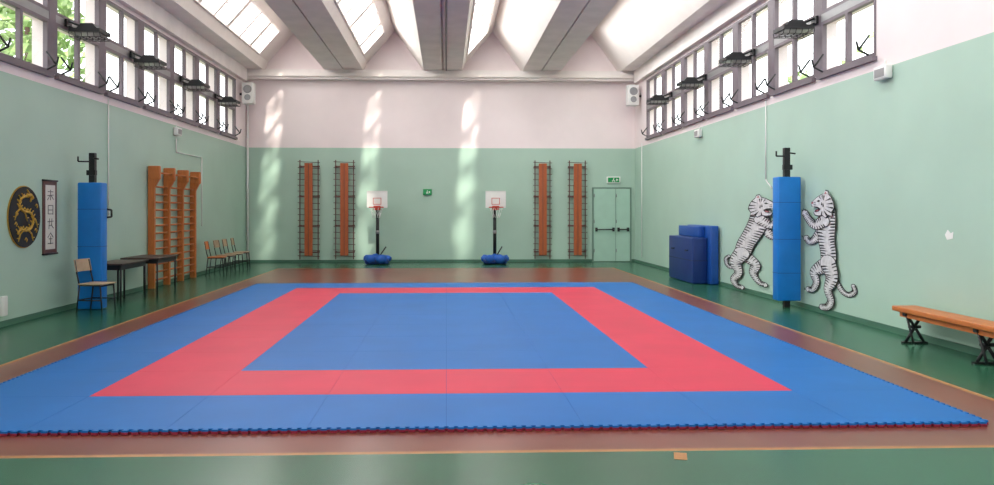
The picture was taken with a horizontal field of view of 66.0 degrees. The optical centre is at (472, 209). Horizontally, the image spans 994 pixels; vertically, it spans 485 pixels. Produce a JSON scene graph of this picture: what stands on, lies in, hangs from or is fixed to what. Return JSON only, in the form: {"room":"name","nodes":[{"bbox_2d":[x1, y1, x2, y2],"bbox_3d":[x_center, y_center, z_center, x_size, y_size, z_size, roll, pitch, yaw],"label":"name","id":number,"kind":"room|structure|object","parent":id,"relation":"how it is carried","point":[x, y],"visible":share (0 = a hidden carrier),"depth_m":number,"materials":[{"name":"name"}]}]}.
{"room":"martial arts gym","nodes":[
{"label":"martial arts gym","id":0,"kind":"room"},
{"bbox_2d":[0,0,245,320],"bbox_3d":[-6.507,-2.400,8.528,0.250,8.000,29.500,0,0,-2],"label":"wall","id":1,"kind":"structure","parent":0,"point":[46,123],"depth_m":13.94,"materials":[{"name":"paint"}]},
{"bbox_2d":[0,296,7,316],"bbox_3d":[-6.423,1.315,10.467,0.047,0.270,0.130,0,0,-2],"label":"electrical box","id":2,"kind":"object","parent":1,"relation":"attached to","point":[3,299],"visible":1,"depth_m":10.44,"materials":[{"name":"white plastic"}]},
{"bbox_2d":[7,186,39,247],"bbox_3d":[-6.433,0.100,11.002,0.059,0.900,0.840,0,0,-2],"label":"plaque","id":3,"kind":"object","parent":1,"relation":"attached to","point":[23,210],"visible":1,"depth_m":10.96,"materials":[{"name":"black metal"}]},
{"bbox_2d":[0,0,58,77],"bbox_3d":[-6.388,-2.905,11.028,0.282,1.750,1.748,0,0,-2],"label":"window","id":4,"kind":"structure","parent":1,"relation":"in","point":[46,12],"depth_m":11.34,"materials":[{"name":"paint"}]},
{"bbox_2d":[42,179,57,254],"bbox_3d":[-6.474,0.110,11.711,0.031,1.148,0.440,0,0,-2],"label":"scroll","id":5,"kind":"object","parent":1,"relation":"attached to","point":[49,187],"visible":1,"depth_m":11.68,"materials":[{"name":"white paper"}]},
{"bbox_2d":[54,0,108,94],"bbox_3d":[-6.448,-2.905,12.747,0.282,1.750,1.748,0,0,-2],"label":"window","id":6,"kind":"structure","parent":1,"relation":"in","point":[100,82],"depth_m":12.82,"materials":[{"name":"paint"}]},
{"bbox_2d":[65,19,110,41],"bbox_3d":[-6.189,-2.887,12.242,0.605,0.306,0.410,0,0,-2],"label":"floodlight","id":7,"kind":"object","parent":1,"relation":"attached to","point":[83,30],"visible":1,"depth_m":12.12,"materials":[{"name":"black metal"}]},
{"bbox_2d":[108,98,108,215],"bbox_3d":[-6.543,-0.950,13.730,0.024,2.100,0.021,0,0,-2],"label":"conduit","id":8,"kind":"object","parent":1,"relation":"attached to","point":[108,98],"visible":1,"depth_m":13.72,"materials":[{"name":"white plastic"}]},
{"bbox_2d":[107,208,112,217],"bbox_3d":[-6.470,0.060,13.582,0.141,0.191,0.036,0,0,-2],"label":"wall hook","id":9,"kind":"object","parent":1,"relation":"attached to","point":[111,210],"visible":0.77,"depth_m":13.57,"materials":[{"name":"black metal"}]},
{"bbox_2d":[0,262,246,327],"bbox_3d":[-6.371,1.560,8.523,0.020,0.080,29.480,0,0,-2],"label":"baseboard","id":10,"kind":"structure","parent":1,"relation":"attached to","point":[8,322],"depth_m":12.03,"materials":[{"name":"paint"}]},
{"bbox_2d":[104,0,147,107],"bbox_3d":[-6.508,-2.905,14.466,0.282,1.750,1.748,0,0,-2],"label":"window","id":11,"kind":"structure","parent":1,"relation":"in","point":[118,49],"depth_m":14.40,"materials":[{"name":"paint"}]},
{"bbox_2d":[130,51,166,69],"bbox_3d":[-6.276,-2.887,14.740,0.605,0.306,0.410,0,0,-2],"label":"floodlight","id":12,"kind":"object","parent":1,"relation":"attached to","point":[154,63],"visible":1,"depth_m":14.62,"materials":[{"name":"black metal"}]},
{"bbox_2d":[142,22,178,117],"bbox_3d":[-6.568,-2.905,16.185,0.282,1.750,1.748,0,0,-2],"label":"window","id":13,"kind":"structure","parent":1,"relation":"in","point":[168,74],"depth_m":16.49,"materials":[{"name":"paint"}]},
{"bbox_2d":[148,166,200,288],"bbox_3d":[-6.532,0.350,16.857,0.240,2.500,2.640,0,0,-2],"label":"wall bars","id":14,"kind":"object","parent":1,"relation":"attached to","point":[154,172],"visible":0.98,"depth_m":16.40,"materials":[{"name":"brown wood"}]},
{"bbox_2d":[173,124,181,135],"bbox_3d":[-6.627,-1.800,17.179,0.105,0.260,0.300,0,0,-2],"label":"lamp","id":15,"kind":"object","parent":1,"relation":"attached to","point":[177,131],"visible":1,"depth_m":17.05,"materials":[{"name":"white plastic"}]},
{"bbox_2d":[116,0,246,80],"bbox_3d":[-6.315,-4.050,8.355,0.120,0.380,29.140,0,0,-2],"label":"trim","id":16,"kind":"structure","parent":1,"relation":"attached to","point":[149,10],"depth_m":17.43,"materials":[{"name":"paint"}]},
{"bbox_2d":[173,41,202,126],"bbox_3d":[-6.628,-2.905,17.904,0.282,1.750,1.748,0,0,-2],"label":"window","id":17,"kind":"structure","parent":1,"relation":"in","point":[195,122],"depth_m":17.82,"materials":[{"name":"paint"}]},
{"bbox_2d":[176,139,201,225],"bbox_3d":[-6.695,-0.600,18.077,0.024,2.000,1.821,0,0,-2],"label":"conduit","id":18,"kind":"object","parent":1,"relation":"attached to","point":[176,139],"visible":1,"depth_m":18.96,"materials":[{"name":"white plastic"}]},
{"bbox_2d":[180,76,209,91],"bbox_3d":[-6.372,-2.887,17.488,0.605,0.306,0.410,0,0,-2],"label":"floodlight","id":19,"kind":"object","parent":1,"relation":"attached to","point":[193,84],"visible":1,"depth_m":17.39,"materials":[{"name":"black metal"}]},
{"bbox_2d":[199,56,223,133],"bbox_3d":[-6.688,-2.905,19.623,0.282,1.750,1.748,0,0,-2],"label":"window","id":20,"kind":"structure","parent":1,"relation":"in","point":[208,95],"depth_m":19.88,"materials":[{"name":"paint"}]},
{"bbox_2d":[214,94,240,106],"bbox_3d":[-6.463,-2.887,20.087,0.605,0.306,0.410,0,0,-2],"label":"floodlight","id":21,"kind":"object","parent":1,"relation":"attached to","point":[229,100],"visible":1,"depth_m":19.99,"materials":[{"name":"black metal"}]},
{"bbox_2d":[220,69,241,139],"bbox_3d":[-6.746,-2.905,21.273,0.282,1.750,1.610,0,0,-2],"label":"window","id":22,"kind":"structure","parent":1,"relation":"in","point":[222,132],"depth_m":21.53,"materials":[{"name":"paint"}]},
{"bbox_2d":[246,81,248,258],"bbox_3d":[-6.834,-1.210,23.196,0.070,5.380,0.061,0,0,-2],"label":"downpipe","id":23,"kind":"object","parent":1,"relation":"attached to","point":[247,106],"visible":1,"depth_m":23.18,"materials":[{"name":"white plastic"}]},
{"bbox_2d":[240,82,255,104],"bbox_3d":[-6.651,-3.430,22.523,0.430,0.620,0.317,0,0,-2],"label":"loudspeaker","id":24,"kind":"object","parent":1,"relation":"attached to","point":[248,93],"visible":1,"depth_m":22.38,"materials":[{"name":"white plastic"}]},
{"bbox_2d":[246,0,634,259],"bbox_3d":[-0.944,-2.400,23.606,12.420,8.000,0.250,0,0,-2],"label":"wall","id":25,"kind":"structure","parent":0,"point":[460,141],"depth_m":23.47,"materials":[{"name":"paint"}]},
{"bbox_2d":[298,160,319,258],"bbox_3d":[-4.979,-0.010,23.226,0.671,3.020,0.221,0,0,-2],"label":"ladder","id":26,"kind":"object","parent":25,"relation":"attached to","point":[308,185],"visible":1,"depth_m":23.13,"materials":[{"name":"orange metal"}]},
{"bbox_2d":[333,160,354,258],"bbox_3d":[-3.904,-0.010,23.263,0.661,3.020,0.221,0,0,-2],"label":"ladder","id":27,"kind":"object","parent":25,"relation":"attached to","point":[344,251],"visible":1,"depth_m":23.17,"materials":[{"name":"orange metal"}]},
{"bbox_2d":[423,189,431,194],"bbox_3d":[-1.398,-0.550,23.427,0.260,0.180,0.070,0,0,-2],"label":"exit sign","id":28,"kind":"object","parent":25,"relation":"attached to","point":[425,191],"visible":1,"depth_m":23.40,"materials":[{"name":"green plastic"}]},
{"bbox_2d":[247,69,633,81],"bbox_3d":[-0.934,-4.095,23.302,11.920,0.290,0.360,0,0,-2],"label":"beam","id":29,"kind":"structure","parent":25,"relation":"attached to","point":[252,74],"depth_m":23.17,"materials":[{"name":"paint"}]},
{"bbox_2d":[248,259,634,262],"bbox_3d":[-0.940,1.560,23.471,11.920,0.080,0.020,0,0,-2],"label":"baseboard","id":30,"kind":"structure","parent":25,"relation":"attached to","point":[451,260],"depth_m":23.46,"materials":[{"name":"paint"}]},
{"bbox_2d":[533,160,551,258],"bbox_3d":[2.132,-0.010,23.474,0.581,3.020,0.221,0,0,-2],"label":"ladder","id":31,"kind":"object","parent":25,"relation":"attached to","point":[542,168],"visible":1,"depth_m":23.38,"materials":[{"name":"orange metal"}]},
{"bbox_2d":[568,161,586,258],"bbox_3d":[3.206,-0.010,23.512,0.611,3.020,0.221,0,0,-2],"label":"ladder","id":32,"kind":"object","parent":25,"relation":"attached to","point":[577,168],"visible":1,"depth_m":23.41,"materials":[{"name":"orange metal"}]},
{"bbox_2d":[592,187,631,261],"bbox_3d":[4.289,0.450,23.592,1.220,2.300,0.138,0,0,-2],"label":"door","id":33,"kind":"structure","parent":25,"relation":"in","point":[611,206],"depth_m":23.61,"materials":[{"name":"paint"}]},
{"bbox_2d":[607,177,619,182],"bbox_3d":[4.338,-0.930,23.628,0.420,0.200,0.070,0,0,-2],"label":"exit sign","id":34,"kind":"object","parent":25,"relation":"attached to","point":[609,179],"visible":1,"depth_m":23.60,"materials":[{"name":"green plastic"}]},
{"bbox_2d":[152,0,728,70],"bbox_3d":[-0.425,-4.860,8.741,12.420,1.240,29.500,0,0,-2],"label":"ceiling","id":35,"kind":"structure","parent":0,"point":[538,35],"depth_m":19.07,"materials":[{"name":"paint"}]},
{"bbox_2d":[193,0,280,54],"bbox_3d":[-5.408,-4.850,8.446,0.650,0.726,27.440,0,0,-2],"label":"window","id":36,"kind":"structure","parent":35,"relation":"attached to","point":[213,14],"depth_m":19.73,"materials":[{"name":"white glass"}]},
{"bbox_2d":[333,0,384,55],"bbox_3d":[-2.410,-4.850,8.551,0.650,0.726,27.440,0,0,-2],"label":"window","id":37,"kind":"structure","parent":35,"relation":"attached to","point":[372,2],"depth_m":19.74,"materials":[{"name":"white glass"}]},
{"bbox_2d":[445,0,446,70],"bbox_3d":[-0.302,-4.210,8.645,0.044,0.038,28.900,0,0,-2],"label":"conduit","id":38,"kind":"object","parent":35,"relation":"attached to","point":[445,0],"depth_m":18.12,"materials":[{"name":"grey metal"}]},
{"bbox_2d":[466,0,495,55],"bbox_3d":[0.588,-4.850,8.656,0.650,0.726,27.440,0,0,-2],"label":"window","id":39,"kind":"structure","parent":35,"relation":"attached to","point":[475,2],"depth_m":19.85,"materials":[{"name":"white glass"}]},
{"bbox_2d":[0,262,993,484],"bbox_3d":[-0.425,1.599,8.741,12.420,0.002,30.000,0,0,-2],"label":"floor","id":40,"kind":"structure","parent":0,"point":[913,455],"depth_m":5.26,"materials":[{"name":"green rubber"}]},
{"bbox_2d":[77,153,106,308],"bbox_3d":[-6.156,0.340,12.353,0.406,2.520,0.224,0,0,-2],"label":"post","id":41,"kind":"object","parent":40,"relation":"on","point":[92,196],"visible":0.94,"depth_m":12.24,"materials":[{"name":"blue metal"}]},
{"bbox_2d":[74,258,115,313],"bbox_3d":[-5.940,1.184,12.005,0.499,0.827,0.400,0,0,6],"label":"chair","id":42,"kind":"object","parent":40,"relation":"on","point":[80,264],"visible":1,"depth_m":12.01,"materials":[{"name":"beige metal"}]},
{"bbox_2d":[107,259,148,304],"bbox_3d":[-6.180,1.250,13.367,0.580,0.700,1.150,0,0,-2],"label":"desk","id":43,"kind":"object","parent":40,"relation":"on","point":[119,264],"visible":0.75,"depth_m":13.37,"materials":[{"name":"laminate"}]},
{"bbox_2d":[120,255,178,296],"bbox_3d":[-6.142,1.240,14.569,0.700,0.720,1.050,0,0,-2],"label":"desk","id":44,"kind":"object","parent":40,"relation":"on","point":[153,259],"visible":0.9,"depth_m":14.17,"materials":[{"name":"laminate"}]},
{"bbox_2d":[204,241,226,275],"bbox_3d":[-6.315,1.184,18.738,0.499,0.827,0.400,0,0,-7],"label":"chair","id":45,"kind":"object","parent":40,"relation":"on","point":[206,243],"visible":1,"depth_m":18.67,"materials":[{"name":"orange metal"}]},
{"bbox_2d":[213,240,235,272],"bbox_3d":[-6.342,1.184,19.493,0.499,0.827,0.400,0,0,2],"label":"chair","id":46,"kind":"object","parent":40,"relation":"on","point":[216,243],"visible":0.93,"depth_m":19.51,"materials":[{"name":"beige wood"}]},
{"bbox_2d":[222,239,243,270],"bbox_3d":[-6.368,1.184,20.240,0.499,0.827,0.400,0,0,-2],"label":"chair","id":47,"kind":"object","parent":40,"relation":"on","point":[224,241],"visible":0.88,"depth_m":20.22,"materials":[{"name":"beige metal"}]},
{"bbox_2d":[230,238,249,268],"bbox_3d":[-6.394,1.184,20.986,0.499,0.827,0.400,0,0,-7],"label":"chair","id":48,"kind":"object","parent":40,"relation":"on","point":[231,239],"visible":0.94,"depth_m":21.01,"materials":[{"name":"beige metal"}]},
{"bbox_2d":[363,191,391,263],"bbox_3d":[-2.805,0.510,22.372,0.838,2.140,0.988,0,0,-2],"label":"basketball hoop","id":49,"kind":"object","parent":40,"relation":"on","point":[377,200],"visible":1,"depth_m":22.35,"materials":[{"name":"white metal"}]},
{"bbox_2d":[0,282,987,436],"bbox_3d":[-0.384,1.581,10.988,8.060,0.033,10.970,0,0,-2],"label":"mat","id":50,"kind":"object","parent":40,"relation":"on","point":[263,358],"visible":1,"depth_m":7.37,"materials":[{"name":"blue rubber"}]},
{"bbox_2d":[481,191,508,263],"bbox_3d":[0.655,0.510,22.493,0.838,2.140,0.988,0,0,-2],"label":"basketball hoop","id":51,"kind":"object","parent":40,"relation":"on","point":[494,200],"visible":1,"depth_m":22.47,"materials":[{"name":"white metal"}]},
{"bbox_2d":[669,225,718,284],"bbox_3d":[4.928,0.965,17.259,0.546,1.250,1.952,0,0,-2],"label":"mat","id":52,"kind":"object","parent":40,"relation":"on","point":[693,253],"visible":1,"depth_m":16.50,"materials":[{"name":"blue plastic"}]},
{"bbox_2d":[772,148,800,307],"bbox_3d":[5.134,0.290,12.547,0.406,2.620,0.224,0,0,-2],"label":"post","id":53,"kind":"object","parent":40,"relation":"on","point":[786,202],"visible":1,"depth_m":12.44,"materials":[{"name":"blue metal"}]},
{"bbox_2d":[892,305,993,364],"bbox_3d":[5.341,1.385,7.791,0.300,0.430,3.200,0,0,-2],"label":"bench","id":54,"kind":"object","parent":40,"relation":"on","point":[981,327],"visible":1,"depth_m":8.40,"materials":[{"name":"brown wood"}]},
{"bbox_2d":[635,0,993,351],"bbox_3d":[5.656,-2.400,8.953,0.250,8.000,29.500,0,0,-2],"label":"wall","id":55,"kind":"structure","parent":0,"point":[904,160],"depth_m":10.41,"materials":[{"name":"paint"}]},
{"bbox_2d":[626,85,640,105],"bbox_3d":[4.824,-3.430,22.924,0.430,0.620,0.317,0,0,-2],"label":"loudspeaker","id":56,"kind":"object","parent":55,"relation":"attached to","point":[632,91],"visible":1,"depth_m":22.78,"materials":[{"name":"white plastic"}]},
{"bbox_2d":[641,143,641,256],"bbox_3d":[5.028,-0.300,22.789,0.024,3.400,0.021,0,0,-2],"label":"conduit","id":57,"kind":"object","parent":55,"relation":"attached to","point":[641,143],"visible":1,"depth_m":22.79,"materials":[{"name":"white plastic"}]},
{"bbox_2d":[641,71,661,139],"bbox_3d":[5.012,-2.905,21.483,0.282,1.750,1.610,0,0,-2],"label":"window","id":58,"kind":"structure","parent":55,"relation":"in","point":[649,107],"depth_m":21.63,"materials":[{"name":"paint"}]},
{"bbox_2d":[646,92,671,104],"bbox_3d":[4.830,-2.887,19.781,0.606,0.306,0.410,0,0,-2],"label":"floodlight","id":59,"kind":"object","parent":55,"relation":"attached to","point":[656,99],"visible":1,"depth_m":19.68,"materials":[{"name":"black metal"}]},
{"bbox_2d":[657,58,681,133],"bbox_3d":[5.070,-2.905,19.833,0.282,1.750,1.748,0,0,-2],"label":"window","id":60,"kind":"structure","parent":55,"relation":"in","point":[676,93],"depth_m":19.90,"materials":[{"name":"paint"}]},
{"bbox_2d":[677,43,704,126],"bbox_3d":[5.130,-2.905,18.114,0.282,1.750,1.748,0,0,-2],"label":"window","id":61,"kind":"structure","parent":55,"relation":"in","point":[684,123],"depth_m":18.12,"materials":[{"name":"paint"}]},
{"bbox_2d":[676,74,706,88],"bbox_3d":[4.920,-2.887,17.182,0.606,0.306,0.410,0,0,-2],"label":"floodlight","id":62,"kind":"object","parent":55,"relation":"attached to","point":[686,83],"visible":1,"depth_m":17.07,"materials":[{"name":"black metal"}]},
{"bbox_2d":[694,126,701,137],"bbox_3d":[5.173,-1.800,17.591,0.105,0.260,0.300,0,0,-2],"label":"lamp","id":63,"kind":"object","parent":55,"relation":"attached to","point":[697,133],"visible":1,"depth_m":17.48,"materials":[{"name":"white plastic"}]},
{"bbox_2d":[634,0,762,82],"bbox_3d":[5.477,-4.050,8.767,0.120,0.380,29.140,0,0,-2],"label":"trim","id":64,"kind":"structure","parent":55,"relation":"attached to","point":[731,10],"depth_m":17.50,"materials":[{"name":"concrete"}]},
{"bbox_2d":[700,25,733,118],"bbox_3d":[5.190,-2.905,16.395,0.282,1.750,1.748,0,0,-2],"label":"window","id":65,"kind":"structure","parent":55,"relation":"in","point":[717,72],"depth_m":16.52,"materials":[{"name":"paint"}]},
{"bbox_2d":[718,49,754,66],"bbox_3d":[5.015,-2.887,14.484,0.606,0.306,0.410,0,0,-2],"label":"floodlight","id":66,"kind":"object","parent":55,"relation":"attached to","point":[734,58],"visible":1,"depth_m":14.34,"materials":[{"name":"black metal"}]},
{"bbox_2d":[724,194,772,289],"bbox_3d":[5.296,0.638,14.533,0.056,1.864,3.096,0,0,-2],"label":"cutout","id":67,"kind":"object","parent":55,"relation":"attached to","point":[759,224],"visible":0.85,"depth_m":14.51,"materials":[{"name":"paper"}]},
{"bbox_2d":[729,1,769,108],"bbox_3d":[5.250,-2.905,14.676,0.282,1.750,1.748,0,0,-2],"label":"window","id":68,"kind":"structure","parent":55,"relation":"in","point":[762,49],"depth_m":14.62,"materials":[{"name":"paint"}]},
{"bbox_2d":[765,100,771,187],"bbox_3d":[5.341,-1.196,13.822,0.024,1.609,0.266,0,0,-2],"label":"conduit","id":69,"kind":"object","parent":55,"relation":"attached to","point":[765,100],"visible":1,"depth_m":13.94,"materials":[{"name":"white plastic"}]},
{"bbox_2d":[765,0,815,95],"bbox_3d":[5.310,-2.905,12.957,0.282,1.750,1.748,0,0,-2],"label":"window","id":70,"kind":"structure","parent":55,"relation":"in","point":[776,43],"depth_m":13.35,"materials":[{"name":"paint"}]},
{"bbox_2d":[773,16,818,38],"bbox_3d":[5.100,-2.887,12.035,0.606,0.306,0.410,0,0,-2],"label":"floodlight","id":71,"kind":"object","parent":55,"relation":"attached to","point":[792,27],"visible":1,"depth_m":11.93,"materials":[{"name":"black metal"}]},
{"bbox_2d":[635,259,993,359],"bbox_3d":[5.521,1.560,8.938,0.020,0.080,29.480,0,0,-2],"label":"baseboard","id":72,"kind":"structure","parent":55,"relation":"attached to","point":[941,342],"depth_m":10.49,"materials":[{"name":"paint"}]},
{"bbox_2d":[802,190,857,310],"bbox_3d":[5.396,0.620,11.669,0.056,1.862,1.649,0,0,-2],"label":"cutout","id":73,"kind":"object","parent":55,"relation":"attached to","point":[824,226],"visible":1,"depth_m":11.69,"materials":[{"name":"paper"}]},
{"bbox_2d":[811,0,876,79],"bbox_3d":[5.370,-2.905,11.238,0.282,1.750,1.748,0,0,-2],"label":"window","id":74,"kind":"structure","parent":55,"relation":"in","point":[843,8],"depth_m":11.35,"materials":[{"name":"paint"}]},
{"bbox_2d":[873,60,891,80],"bbox_3d":[5.433,-1.860,10.146,0.105,0.260,0.300,0,0,-2],"label":"lamp","id":75,"kind":"object","parent":55,"relation":"attached to","point":[883,72],"visible":1,"depth_m":10.07,"materials":[{"name":"white plastic"}]},
{"bbox_2d":[945,230,952,239],"bbox_3d":[5.529,0.290,8.883,0.003,0.120,0.150,0,0,-2],"label":"plaster patch","id":76,"kind":"object","parent":55,"relation":"attached to","point":[948,234],"visible":1,"depth_m":8.89,"materials":[{"name":"white paint"}]},
{"label":"outside","id":77,"kind":"structure","parent":0,"visible":0},
{"bbox_3d":[-0.523,1.950,14.991,120.000,0.100,110.000,0,0,-2],"label":"ground","id":78,"kind":"structure","parent":77,"visible":0},
{"bbox_2d":[0,0,106,81],"bbox_3d":[-11.630,-3.020,17.467,5.456,9.841,11.491,0,0,-2],"label":"trees","id":79,"kind":"object","parent":78,"relation":"on","point":[7,21],"visible":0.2,"depth_m":20.37,"materials":[{"name":"green plant"}]},
{"bbox_2d":[788,32,872,83],"bbox_3d":[11.070,-2.082,20.226,3.408,7.964,9.372,0,0,-2],"label":"trees","id":80,"kind":"object","parent":78,"relation":"on","point":[801,76],"visible":0.02,"depth_m":23.79,"materials":[{"name":"green plant"}]}
]}

